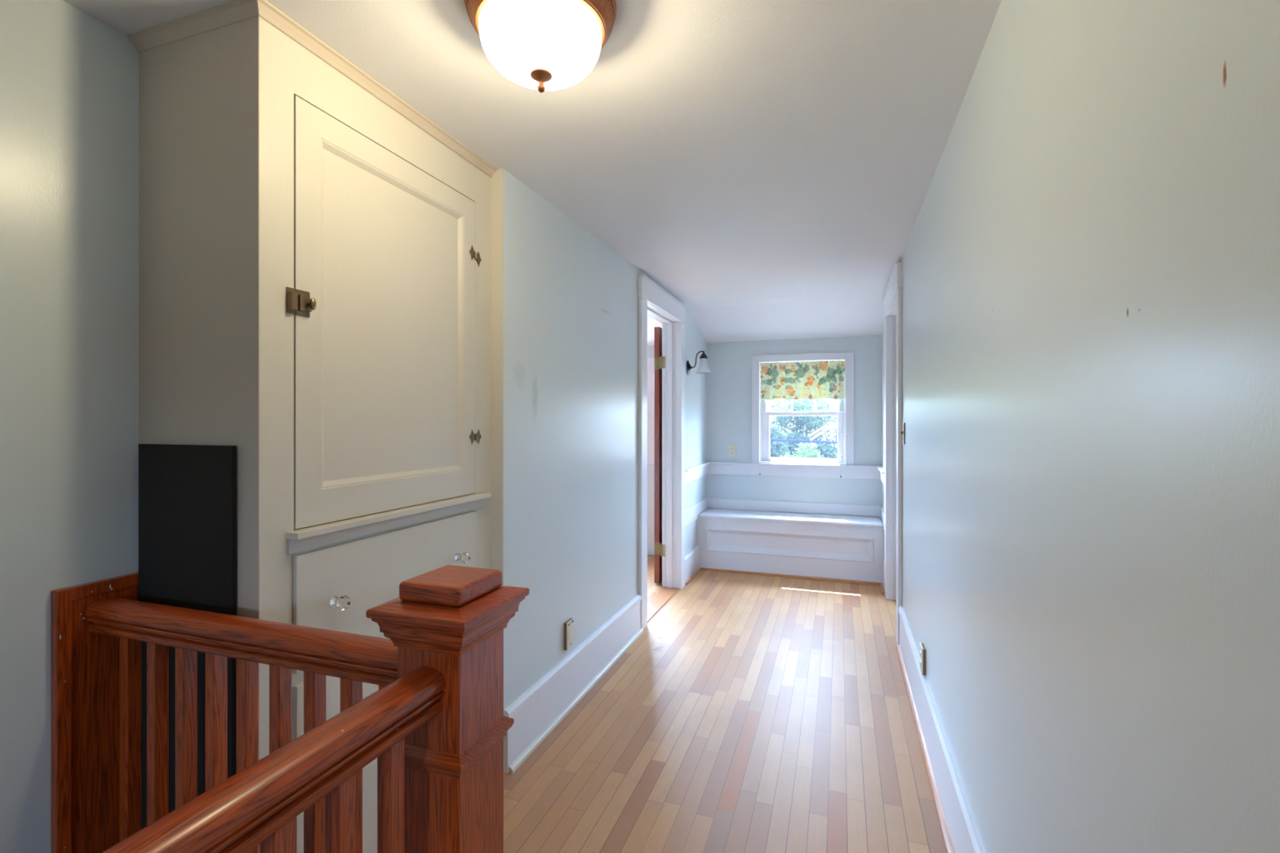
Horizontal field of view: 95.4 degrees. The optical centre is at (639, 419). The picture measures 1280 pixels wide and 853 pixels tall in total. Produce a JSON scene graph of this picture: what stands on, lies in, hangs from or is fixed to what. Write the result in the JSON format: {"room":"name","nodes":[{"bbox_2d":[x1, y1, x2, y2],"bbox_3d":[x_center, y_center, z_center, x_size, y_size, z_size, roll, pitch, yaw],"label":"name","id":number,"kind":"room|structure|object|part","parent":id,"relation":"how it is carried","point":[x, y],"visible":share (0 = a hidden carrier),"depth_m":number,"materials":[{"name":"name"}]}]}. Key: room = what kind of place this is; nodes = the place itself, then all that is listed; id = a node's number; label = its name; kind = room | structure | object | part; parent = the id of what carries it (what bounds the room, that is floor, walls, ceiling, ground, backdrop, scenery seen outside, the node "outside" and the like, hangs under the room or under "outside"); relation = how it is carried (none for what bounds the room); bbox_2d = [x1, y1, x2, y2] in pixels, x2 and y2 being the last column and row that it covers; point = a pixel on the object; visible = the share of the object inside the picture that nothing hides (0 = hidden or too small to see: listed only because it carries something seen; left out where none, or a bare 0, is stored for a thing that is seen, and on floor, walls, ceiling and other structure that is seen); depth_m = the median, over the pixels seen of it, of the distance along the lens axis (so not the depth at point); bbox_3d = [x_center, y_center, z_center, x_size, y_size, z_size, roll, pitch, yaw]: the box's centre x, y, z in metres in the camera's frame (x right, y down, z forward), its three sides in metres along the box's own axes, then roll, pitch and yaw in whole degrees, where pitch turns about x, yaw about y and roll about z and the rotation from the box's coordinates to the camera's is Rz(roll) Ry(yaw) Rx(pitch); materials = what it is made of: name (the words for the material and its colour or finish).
{"room":"upstairs hallway","nodes":[
{"label":"upstairs hallway","id":0,"kind":"room"},
{"bbox_2d":[0,0,138,852],"bbox_3d":[-1.691,1.470,0.130,0.117,4.800,4.550,0,0,19],"label":"wall","id":1,"kind":"structure","parent":0,"point":[69,78],"depth_m":1.24,"materials":[{"name":"teal paint"}]},
{"bbox_2d":[62,0,1001,345],"bbox_3d":[-0.160,-0.843,1.461,2.150,0.375,8.060,0,0,19],"label":"ceiling","id":2,"kind":"structure","parent":0,"point":[771,166],"depth_m":1.78,"materials":[{"name":"white paint"}]},
{"bbox_2d":[463,0,616,93],"bbox_3d":[-0.214,-0.806,1.263,0.326,0.192,0.326,0,0,19],"label":"ceiling light","id":3,"kind":"object","parent":2,"relation":"attached to","point":[542,46],"visible":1,"depth_m":1.20,"materials":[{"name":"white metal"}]},
{"bbox_2d":[503,168,706,710],"bbox_3d":[-0.003,0.173,3.712,0.127,2.193,3.378,0,0,19],"label":"wall","id":4,"kind":"structure","parent":0,"point":[571,301],"depth_m":2.56,"materials":[{"name":"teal paint"}]},
{"bbox_2d":[564,617,573,650],"bbox_3d":[-0.314,0.949,2.580,0.017,0.120,0.068,0,0,19],"label":"wall outlet","id":5,"kind":"object","parent":4,"relation":"attached to","point":[568,624],"visible":1,"depth_m":2.56,"materials":[{"name":"beige plastic"}]},
{"bbox_2d":[503,594,644,773],"bbox_3d":[-0.240,1.158,2.792,0.021,0.224,1.479,0,0,19],"label":"baseboard","id":6,"kind":"structure","parent":4,"relation":"attached to","point":[531,713],"depth_m":2.52,"materials":[{"name":"white paint"}]},
{"bbox_2d":[638,275,686,629],"bbox_3d":[0.186,0.202,4.337,0.244,2.136,1.734,0,0,19],"label":"door frame","id":7,"kind":"structure","parent":4,"relation":"in","point":[655,302],"depth_m":4.38,"materials":[{"name":"white paint"}]},
{"bbox_3d":[0.174,-0.801,3.979,0.034,0.130,1.048,0,0,19],"label":"head casing","id":8,"kind":"part","parent":7,"relation":"part of","materials":[{"name":"white paint"}]},
{"bbox_2d":[686,351,711,375],"bbox_3d":[0.470,-0.448,4.596,0.192,0.190,0.126,0,0,19],"label":"wall sconce","id":9,"kind":"object","parent":4,"relation":"attached to","point":[703,368],"visible":1,"depth_m":4.57,"materials":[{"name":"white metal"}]},
{"bbox_3d":[0.395,-0.413,4.622,0.034,0.120,0.086,0,0,19],"label":"plate","id":10,"kind":"part","parent":9,"relation":"part of","materials":[{"name":"black metal"}]},
{"bbox_3d":[0.456,-0.475,4.601,0.105,0.136,0.010,0,0,19],"label":"arm","id":11,"kind":"part","parent":9,"relation":"part of","materials":[{"name":"black metal"}]},
{"bbox_3d":[0.501,-0.428,4.585,0.126,0.114,0.126,0,0,19],"label":"lamp shade","id":12,"kind":"part","parent":9,"relation":"part of","materials":[{"name":"white glass"}]},
{"bbox_2d":[647,344,654,555],"bbox_3d":[-1.524,0.070,4.296,3.130,2.400,3.540,0,0,19],"label":"wall","id":13,"kind":"structure","parent":0,"point":[651,348],"depth_m":5.46,"materials":[{"name":"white paint"}]},
{"bbox_2d":[647,357,654,464],"bbox_3d":[-0.567,-0.082,5.771,1.565,1.003,0.250,0,0,19],"label":"window","id":14,"kind":"structure","parent":13,"relation":"in","point":[651,361],"depth_m":5.44,"materials":[{"name":"white paint"}]},
{"bbox_2d":[647,586,679,622],"bbox_3d":[0.100,1.267,4.004,0.131,0.006,0.818,0,0,19],"label":"floor","id":15,"kind":"structure","parent":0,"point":[660,597],"depth_m":4.09,"materials":[{"name":"orange wood"}]},
{"bbox_2d":[503,555,946,852],"bbox_3d":[-0.872,1.290,1.620,5.900,0.040,7.900,0,0,19],"label":"floor","id":16,"kind":"structure","parent":0,"point":[749,713],"depth_m":2.30,"materials":[{"name":"brown wood"}]},
{"bbox_2d":[138,444,235,828],"bbox_3d":[-1.034,0.663,1.325,0.306,1.212,0.011,0,0,19],"label":"panel","id":17,"kind":"object","parent":16,"relation":"on","point":[187,493],"visible":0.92,"depth_m":1.31,"materials":[{"name":"black"}]},
{"bbox_2d":[50,564,528,852],"bbox_3d":[-1.109,0.919,0.033,1.046,1.302,2.543,0,0,19],"label":"stair railing","id":18,"kind":"object","parent":16,"relation":"on","point":[435,726],"visible":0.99,"depth_m":1.03,"materials":[{"name":"brown wood"}]},
{"bbox_3d":[-1.213,0.966,1.308,0.022,1.208,0.164,0,0,19],"label":"panel moulding","id":19,"kind":"part","parent":18,"relation":"part of","materials":[{"name":"brown wood"}]},
{"bbox_3d":[-1.214,0.971,1.313,0.016,1.198,0.156,0,0,19],"label":"wall panel","id":20,"kind":"part","parent":18,"relation":"part of","materials":[{"name":"brown wood"}]},
{"bbox_3d":[-0.791,0.434,1.164,0.870,0.068,0.068,0,0,19],"label":"handrail","id":21,"kind":"part","parent":18,"relation":"part of","materials":[{"name":"brown wood"}]},
{"bbox_3d":[-0.728,0.434,-0.183,0.068,0.068,2.381,0,0,19],"label":"handrail","id":22,"kind":"part","parent":18,"relation":"part of","materials":[{"name":"brown wood"}]},
{"bbox_3d":[-0.323,0.818,1.004,0.122,0.904,0.130,0,0,19],"label":"newel post","id":23,"kind":"part","parent":18,"relation":"part of","materials":[{"name":"brown wood"}]},
{"bbox_2d":[138,15,503,852],"bbox_3d":[-0.836,0.184,1.740,0.456,2.172,0.894,0,0,19],"label":"linen cabinet","id":24,"kind":"object","parent":16,"relation":"on","point":[321,274],"visible":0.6,"depth_m":1.40,"materials":[{"name":"beige paint"}]},
{"bbox_3d":[-0.867,0.184,1.750,0.389,2.172,0.894,0,0,19],"label":"panel","id":25,"kind":"part","parent":24,"relation":"part of","materials":[{"name":"beige paint"}]},
{"bbox_2d":[127,0,497,177],"bbox_3d":[-0.859,-0.890,1.734,0.415,0.026,0.917,0,0,19],"label":"trim","id":26,"kind":"structure","parent":24,"relation":"attached to","point":[237,11],"depth_m":1.36,"materials":[{"name":"beige paint"}]},
{"bbox_3d":[-0.773,-0.272,1.371,0.022,0.029,0.015,0,0,19],"label":"latch knob","id":27,"kind":"part","parent":24,"relation":"part of","materials":[{"name":"brown metal"}]},
{"bbox_3d":[-0.681,0.750,1.672,0.012,0.274,0.702,0,0,19],"label":"drawer","id":28,"kind":"part","parent":24,"relation":"part of","materials":[{"name":"beige paint"}]},
{"bbox_3d":[-0.681,1.049,1.672,0.012,0.272,0.702,0,0,19],"label":"drawer","id":29,"kind":"part","parent":24,"relation":"part of","materials":[{"name":"beige paint"}]},
{"bbox_3d":[-0.733,0.447,1.427,0.048,0.033,0.035,0,0,19],"label":"glass knob","id":30,"kind":"part","parent":24,"relation":"part of","materials":[{"name":"clear glass"}]},
{"bbox_3d":[-0.693,0.184,1.691,0.022,2.172,0.892,0,0,19],"label":"frame","id":31,"kind":"part","parent":24,"relation":"part of","materials":[{"name":"beige paint"}]},
{"bbox_3d":[-0.695,-0.249,1.685,0.022,1.006,0.701,0,0,19],"label":"door","id":32,"kind":"part","parent":24,"relation":"part of","materials":[{"name":"beige paint"}]},
{"bbox_3d":[-0.681,0.449,1.672,0.012,0.272,0.702,0,0,19],"label":"drawer","id":33,"kind":"part","parent":24,"relation":"part of","materials":[{"name":"beige paint"}]},
{"bbox_3d":[-0.575,0.447,1.889,0.048,0.033,0.035,0,0,19],"label":"glass knob","id":34,"kind":"part","parent":24,"relation":"part of","materials":[{"name":"clear glass"}]},
{"bbox_2d":[697,508,884,584],"bbox_3d":[1.237,1.035,4.860,1.472,0.466,0.373,0,0,19],"label":"window bench","id":35,"kind":"object","parent":16,"relation":"on","point":[841,547],"visible":0.94,"depth_m":4.72,"materials":[{"name":"white paint"}]},
{"bbox_2d":[684,567,884,594],"bbox_3d":[1.105,1.261,4.476,1.433,0.018,0.495,0,0,19],"label":"trim","id":36,"kind":"structure","parent":35,"relation":"attached to","point":[700,569],"depth_m":4.66,"materials":[{"name":"orange wood"}]},
{"bbox_2d":[706,335,881,520],"bbox_3d":[1.284,0.220,5.131,1.800,2.100,0.140,0,0,19],"label":"wall","id":37,"kind":"structure","parent":0,"point":[729,384],"depth_m":5.08,"materials":[{"name":"teal paint"}]},
{"bbox_2d":[728,444,736,457],"bbox_3d":[0.825,0.276,5.210,0.070,0.116,0.008,0,0,19],"label":"wall outlet","id":38,"kind":"object","parent":37,"relation":"attached to","point":[731,447],"visible":1,"depth_m":5.21,"materials":[{"name":"beige plastic"}]},
{"bbox_2d":[684,462,884,530],"bbox_3d":[1.164,0.606,4.646,1.473,0.449,0.856,0,0,19],"label":"trim","id":39,"kind":"structure","parent":37,"relation":"attached to","point":[860,472],"depth_m":4.99,"materials":[{"name":"white paint"}]},
{"bbox_2d":[751,351,853,465],"bbox_3d":[1.422,-0.090,5.105,0.847,0.956,0.220,0,0,19],"label":"window","id":40,"kind":"structure","parent":37,"relation":"in","point":[762,412],"depth_m":5.07,"materials":[{"name":"white paint"}]},
{"bbox_3d":[1.424,-0.270,5.111,0.709,0.472,0.030,0,0,19],"label":"sash","id":41,"kind":"part","parent":40,"relation":"part of","materials":[{"name":"white paint"}]},
{"bbox_3d":[1.412,0.149,5.075,0.709,0.443,0.034,0,0,19],"label":"sash","id":42,"kind":"part","parent":40,"relation":"part of","materials":[{"name":"white paint"}]},
{"bbox_3d":[1.397,-0.482,5.033,0.711,0.012,0.012,0,0,19],"label":"curtain rod","id":43,"kind":"object","parent":40,"relation":"attached to","visible":0},
{"bbox_2d":[760,360,844,400],"bbox_3d":[1.391,-0.337,5.007,0.704,0.335,0.036,0,0,19],"label":"window valance","id":44,"kind":"object","parent":43,"relation":"hanging from","point":[817,380],"visible":1,"depth_m":5.01,"materials":[{"name":"fabric"}]},
{"bbox_2d":[881,0,1279,852],"bbox_3d":[0.774,0.173,1.056,0.120,2.193,7.900,0,0,19],"label":"wall","id":45,"kind":"structure","parent":0,"point":[1091,260],"depth_m":0.76,"materials":[{"name":"teal paint"}]},
{"bbox_2d":[684,545,884,591],"bbox_3d":[1.105,1.167,4.475,1.473,0.205,0.493,0,0,19],"label":"baseboard","id":46,"kind":"structure","parent":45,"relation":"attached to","point":[691,558],"depth_m":4.67,"materials":[{"name":"white paint"}]},
{"bbox_2d":[882,262,902,644],"bbox_3d":[1.675,0.195,3.718,0.165,2.150,1.048,0,0,19],"label":"door frame","id":47,"kind":"structure","parent":45,"relation":"in","point":[892,298],"depth_m":4.10,"materials":[{"name":"white paint"}]},
{"bbox_3d":[1.613,-0.808,3.739,0.034,0.144,1.048,0,0,19],"label":"head casing","id":48,"kind":"part","parent":47,"relation":"part of","materials":[{"name":"white paint"}]},
{"bbox_2d":[900,422,905,444],"bbox_3d":[1.416,0.073,3.141,0.018,0.116,0.070,0,0,19],"label":"light switch","id":49,"kind":"object","parent":45,"relation":"attached to","point":[903,433],"visible":1,"depth_m":3.11,"materials":[{"name":"brown metal"}]},
{"bbox_3d":[1.421,0.073,3.139,0.005,0.116,0.070,0,0,19],"label":"plate","id":50,"kind":"part","parent":49,"relation":"part of","materials":[{"name":"brown metal"}]},
{"bbox_2d":[920,642,925,675],"bbox_3d":[1.161,0.987,2.393,0.016,0.116,0.070,0,0,19],"label":"wall outlet","id":51,"kind":"object","parent":45,"relation":"attached to","point":[922,650],"visible":1,"depth_m":2.36,"materials":[{"name":"beige plastic"}]},
{"bbox_3d":[1.157,0.987,2.394,0.004,0.116,0.070,0,0,19],"label":"plate","id":52,"kind":"part","parent":51,"relation":"part of","materials":[{"name":"beige plastic"}]},
{"bbox_2d":[895,605,986,852],"bbox_3d":[0.439,1.152,0.296,0.021,0.236,6.225,0,0,19],"label":"baseboard","id":53,"kind":"structure","parent":45,"relation":"attached to","point":[963,831],"depth_m":1.91,"materials":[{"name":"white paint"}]},
{"label":"outside","id":54,"kind":"structure","parent":0,"visible":0},
{"bbox_3d":[6.486,4.570,18.919,120.000,0.200,200.000,0,0,19],"label":"ground","id":55,"kind":"structure","parent":54,"visible":0},
{"bbox_2d":[769,422,789,457],"bbox_3d":[2.203,1.753,15.027,3.012,5.480,2.970,0,0,-17],"label":"tree","id":56,"kind":"object","parent":55,"relation":"on","point":[771,435],"visible":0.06,"depth_m":14.60,"materials":[{"name":"green plant"}]},
{"bbox_2d":[782,442,824,458],"bbox_3d":[3.485,2.447,12.173,1.910,4.100,1.932,0,0,41],"label":"shrub","id":57,"kind":"object","parent":55,"relation":"on","point":[805,451],"visible":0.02,"depth_m":11.93,"materials":[{"name":"green plant"}]},
{"bbox_2d":[769,398,837,458],"bbox_3d":[6.147,1.575,23.277,4.451,5.832,4.635,0,0,19],"label":"tree","id":58,"kind":"object","parent":55,"relation":"on","point":[805,402],"visible":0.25,"depth_m":22.38,"materials":[{"name":"green plant"}]},
{"bbox_3d":[-0.782,2.311,8.725,0.140,4.318,0.140,0,0,19],"label":"utility pole","id":59,"kind":"object","parent":55,"relation":"on","visible":0},
{"bbox_2d":[769,438,837,444],"bbox_3d":[2.163,0.284,7.716,6.068,0.257,0.032,0,0,19],"label":"utility wire","id":60,"kind":"object","parent":59,"relation":"attached to","point":[775,439],"visible":0.14,"depth_m":7.69,"materials":[{"name":"rubber"}]},
{"bbox_3d":[0.028,1.973,16.905,0.140,4.994,0.140,0,0,19],"label":"utility pole","id":61,"kind":"object","parent":55,"relation":"on","visible":0},
{"bbox_2d":[771,405,836,408],"bbox_3d":[4.448,-0.336,15.389,9.185,0.359,0.023,0,0,19],"label":"utility wire","id":62,"kind":"object","parent":61,"relation":"attached to","point":[771,406],"visible":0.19,"depth_m":15.41,"materials":[{"name":"rubber"}]}
]}

